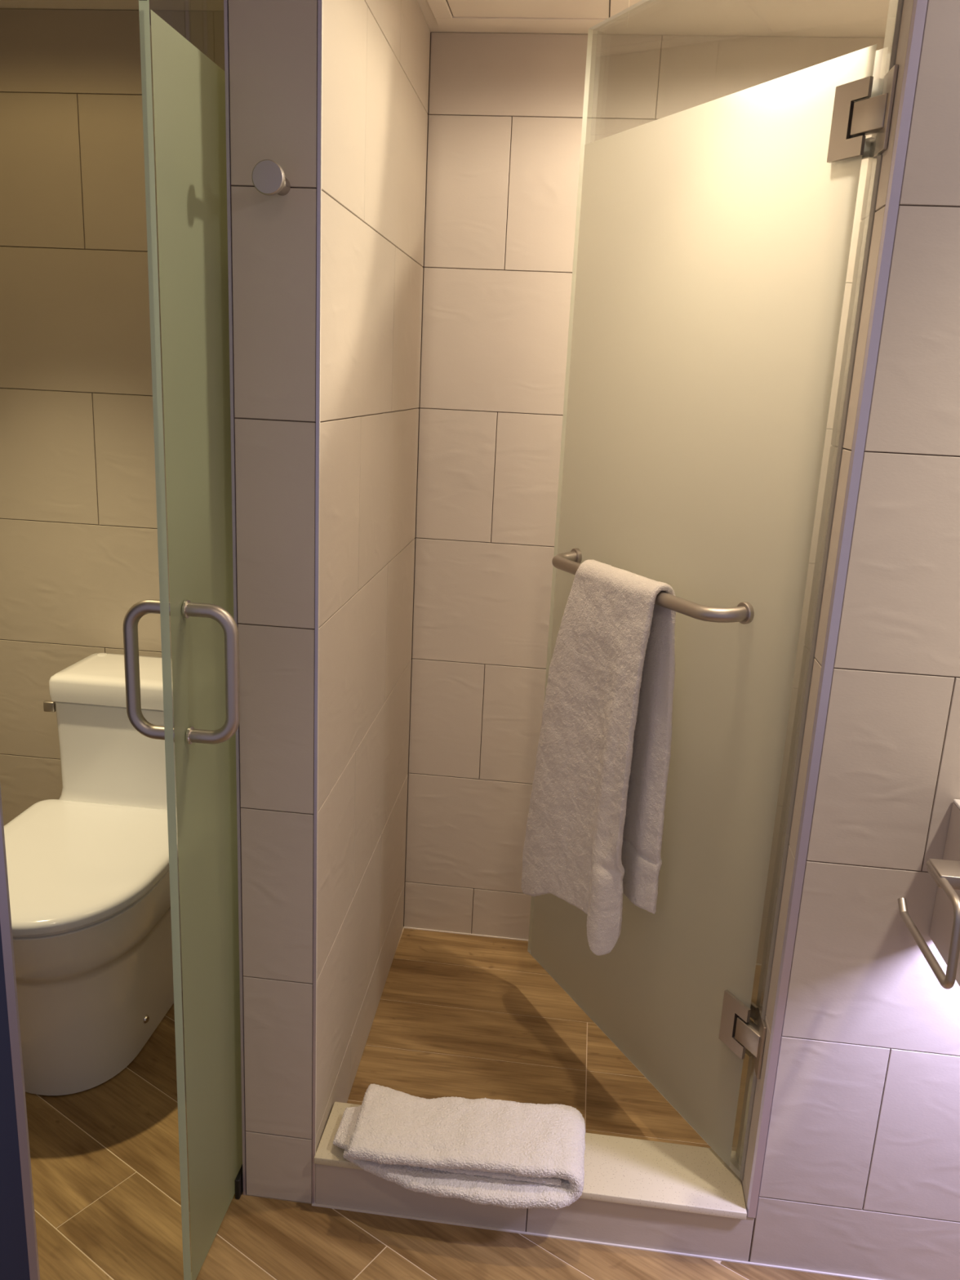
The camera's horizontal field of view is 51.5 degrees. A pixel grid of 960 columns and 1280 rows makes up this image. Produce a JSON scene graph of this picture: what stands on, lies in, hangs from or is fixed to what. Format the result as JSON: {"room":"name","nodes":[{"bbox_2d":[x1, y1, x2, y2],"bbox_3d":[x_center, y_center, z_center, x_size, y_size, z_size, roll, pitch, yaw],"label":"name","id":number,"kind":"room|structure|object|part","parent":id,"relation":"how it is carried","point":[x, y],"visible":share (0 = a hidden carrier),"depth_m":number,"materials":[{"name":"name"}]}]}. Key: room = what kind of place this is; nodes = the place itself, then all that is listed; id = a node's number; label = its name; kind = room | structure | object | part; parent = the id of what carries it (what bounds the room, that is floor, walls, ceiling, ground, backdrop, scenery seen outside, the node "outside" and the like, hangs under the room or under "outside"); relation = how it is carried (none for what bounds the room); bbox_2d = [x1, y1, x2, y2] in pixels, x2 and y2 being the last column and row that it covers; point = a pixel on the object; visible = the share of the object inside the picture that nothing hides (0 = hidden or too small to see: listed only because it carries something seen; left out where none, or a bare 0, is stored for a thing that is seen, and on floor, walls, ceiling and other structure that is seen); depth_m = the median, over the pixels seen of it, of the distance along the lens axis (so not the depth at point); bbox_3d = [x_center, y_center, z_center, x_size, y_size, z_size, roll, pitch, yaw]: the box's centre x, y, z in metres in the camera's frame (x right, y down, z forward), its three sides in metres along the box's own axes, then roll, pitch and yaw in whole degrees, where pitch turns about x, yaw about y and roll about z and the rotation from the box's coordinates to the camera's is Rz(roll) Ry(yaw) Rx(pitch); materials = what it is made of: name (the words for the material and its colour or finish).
{"room":"bathroom","nodes":[
{"label":"bathroom","id":0,"kind":"room"},
{"bbox_2d":[0,784,39,1279],"bbox_3d":[-0.988,-0.021,1.278,0.794,2.097,0.062,4,15,6],"label":"wall","id":1,"kind":"structure","parent":0,"point":[19,1254],"depth_m":1.39,"materials":[{"name":"blue paint"}]},
{"bbox_2d":[0,8,161,825],"bbox_3d":[-0.811,-0.293,2.357,1.087,2.097,0.100,4,15,6],"label":"wall","id":2,"kind":"structure","parent":0,"point":[78,526],"depth_m":2.24,"materials":[{"name":"brown tile"}]},
{"bbox_2d":[0,0,641,34],"bbox_3d":[0.082,-0.972,0.806,3.070,0.080,2.765,4,15,6],"label":"ceiling","id":3,"kind":"structure","parent":0,"point":[429,18],"depth_m":2.04,"materials":[{"name":"beige paint"}]},
{"bbox_2d":[426,0,630,27],"bbox_3d":[0.081,-1.190,1.813,0.384,0.006,0.410,4,15,6],"label":"access panel","id":4,"kind":"object","parent":3,"relation":"attached to","point":[512,13],"visible":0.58,"depth_m":1.94,"materials":[{"name":"beige paint"}]},
{"bbox_2d":[223,0,430,1204],"bbox_3d":[-0.249,-0.151,1.913,0.130,2.097,0.918,4,15,6],"label":"wall partition","id":5,"kind":"structure","parent":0,"point":[326,274],"depth_m":1.58,"materials":[{"name":"brown tile"}]},
{"bbox_2d":[122,0,243,1279],"bbox_3d":[-0.373,-0.050,1.577,0.160,2.060,0.609,4,15,6],"label":"door","id":6,"kind":"structure","parent":5,"relation":"in","point":[183,73],"depth_m":1.35,"materials":[{"name":"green glass"}]},
{"bbox_3d":[-0.363,-0.043,1.480,0.004,2.097,0.004,4,15,6],"label":"corner trim","id":7,"kind":"part","parent":5,"relation":"part of","materials":[{"name":"grey metal"}]},
{"bbox_2d":[251,159,290,195],"bbox_3d":[-0.267,-0.595,1.294,0.042,0.042,0.061,4,15,6],"label":"wall hook","id":8,"kind":"object","parent":5,"relation":"attached to","point":[268,179],"visible":1,"depth_m":1.26,"materials":[{"name":"silver metal"}]},
{"bbox_3d":[-0.266,-0.596,1.298,0.023,0.023,0.052,4,15,6],"label":"stem","id":9,"kind":"part","parent":8,"relation":"part of","materials":[{"name":"silver metal"}]},
{"bbox_3d":[-0.240,-0.034,1.467,0.004,2.097,0.005,4,15,6],"label":"corner trim","id":10,"kind":"part","parent":5,"relation":"part of","materials":[{"name":"grey metal"}]},
{"bbox_2d":[25,928,861,1279],"bbox_3d":[-0.019,1.132,1.354,3.070,0.080,2.765,4,15,6],"label":"floor","id":11,"kind":"structure","parent":0,"point":[467,1016],"depth_m":1.85,"materials":[{"name":"brown wood"}]},
{"bbox_2d":[4,653,173,1095],"bbox_3d":[-0.817,0.478,2.103,0.401,0.732,0.718,4,15,6],"label":"toilet","id":12,"kind":"object","parent":11,"relation":"on","point":[88,873],"visible":0.7,"depth_m":1.99,"materials":[{"name":"white ceramic"}]},
{"bbox_3d":[-0.956,0.147,2.214,0.026,0.024,0.014,4,15,6],"label":"flush lever","id":13,"kind":"part","parent":12,"relation":"part of","materials":[{"name":"silver metal"}]},
{"bbox_3d":[-0.826,0.441,1.988,0.401,0.028,0.513,4,15,6],"label":"lid","id":14,"kind":"part","parent":12,"relation":"part of","materials":[{"name":"white plastic"}]},
{"bbox_3d":[-0.827,0.462,1.993,0.380,0.010,0.483,4,15,6],"label":"seat","id":15,"kind":"part","parent":12,"relation":"part of","materials":[{"name":"white plastic"}]},
{"bbox_3d":[-0.824,0.636,2.147,0.380,0.404,0.692,4,15,6],"label":"bowl","id":16,"kind":"part","parent":12,"relation":"part of","materials":[{"name":"white ceramic"}]},
{"bbox_3d":[-0.772,0.092,2.260,0.325,0.059,0.215,4,15,6],"label":"tank lid","id":17,"kind":"part","parent":12,"relation":"part of","materials":[{"name":"white ceramic"}]},
{"bbox_3d":[-0.781,0.257,2.295,0.352,0.268,0.220,4,15,6],"label":"tank","id":18,"kind":"part","parent":12,"relation":"part of","materials":[{"name":"white ceramic"}]},
{"bbox_2d":[314,1102,754,1261],"bbox_3d":[0.089,0.942,1.738,0.739,0.105,0.138,4,15,6],"label":"kerb","id":19,"kind":"object","parent":11,"relation":"on","point":[682,1198],"visible":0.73,"depth_m":1.68,"materials":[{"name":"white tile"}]},
{"bbox_2d":[333,1084,585,1209],"bbox_3d":[-0.036,0.859,1.699,0.435,0.080,0.195,4,15,6],"label":"towel","id":20,"kind":"object","parent":19,"relation":"on","point":[483,1151],"visible":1,"depth_m":1.65,"materials":[{"name":"white fabric"}]},
{"bbox_2d":[403,32,587,939],"bbox_3d":[0.478,-0.225,2.333,1.480,2.097,0.100,4,15,6],"label":"wall","id":21,"kind":"structure","parent":0,"point":[505,110],"depth_m":2.29,"materials":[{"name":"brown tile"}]},
{"bbox_2d":[403,926,528,941],"bbox_3d":[0.429,0.800,2.547,1.269,0.002,0.003,4,15,6],"label":"trim","id":22,"kind":"structure","parent":21,"relation":"attached to","point":[403,926],"depth_m":2.59,"materials":[{"name":"beige"}]},
{"bbox_2d":[741,0,959,1279],"bbox_3d":[1.046,0.046,1.398,1.125,2.097,0.132,4,15,6],"label":"wall","id":23,"kind":"structure","parent":0,"point":[852,1167],"depth_m":1.44,"materials":[{"name":"brown tile"}]},
{"bbox_2d":[311,1203,881,1279],"bbox_3d":[0.579,1.044,1.640,1.754,0.003,0.003,4,15,6],"label":"trim","id":24,"kind":"structure","parent":23,"relation":"attached to","point":[313,1204],"depth_m":1.68,"materials":[{"name":"beige"}]},
{"bbox_2d":[527,0,903,1181],"bbox_3d":[0.303,-0.106,1.742,0.086,1.922,0.769,-5,16,-26],"label":"door","id":25,"kind":"structure","parent":23,"relation":"in","point":[731,158],"depth_m":1.63,"materials":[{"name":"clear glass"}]},
{"bbox_2d":[520,560,675,955],"bbox_3d":[0.215,0.224,1.896,0.094,0.741,0.378,-5,16,-26],"label":"bath towel","id":26,"kind":"object","parent":25,"relation":"hanging from","point":[594,828],"visible":1,"depth_m":1.82,"materials":[{"name":"white fabric"}]},
{"bbox_3d":[0.425,0.642,1.663,0.006,0.093,0.059,-5,16,-26],"label":"plate","id":27,"kind":"part","parent":25,"relation":"part of","materials":[{"name":"silver metal"}]},
{"bbox_3d":[0.454,0.655,1.618,0.005,0.096,0.055,4,15,6],"label":"wall plate","id":28,"kind":"part","parent":25,"relation":"part of","materials":[{"name":"silver metal"}]},
{"bbox_3d":[0.489,-0.687,1.317,0.006,0.093,0.059,-5,16,-26],"label":"plate","id":29,"kind":"part","parent":25,"relation":"part of","materials":[{"name":"silver metal"}]},
{"bbox_3d":[0.517,-0.673,1.272,0.005,0.096,0.055,4,15,6],"label":"wall plate","id":30,"kind":"part","parent":25,"relation":"part of","materials":[{"name":"silver metal"}]},
{"bbox_2d":[928,799,959,986],"bbox_3d":[1.030,0.423,1.164,0.785,0.218,0.505,4,15,6],"label":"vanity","id":31,"kind":"object","parent":23,"relation":"attached to","point":[941,926],"visible":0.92,"depth_m":1.42,"materials":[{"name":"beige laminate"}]},
{"bbox_2d":[897,858,959,989],"bbox_3d":[0.616,0.352,1.293,0.073,0.122,0.209,4,15,6],"label":"paper holder","id":32,"kind":"object","parent":31,"relation":"attached to","point":[945,873],"visible":1,"depth_m":1.26,"materials":[{"name":"silver metal"}]},
{"bbox_2d":[953,799,959,808],"bbox_3d":[1.035,0.320,1.138,0.785,0.005,0.505,4,15,6],"label":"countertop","id":33,"kind":"structure","parent":31,"relation":"on","point":[957,802],"depth_m":1.41,"materials":[{"name":"white"}]}
]}

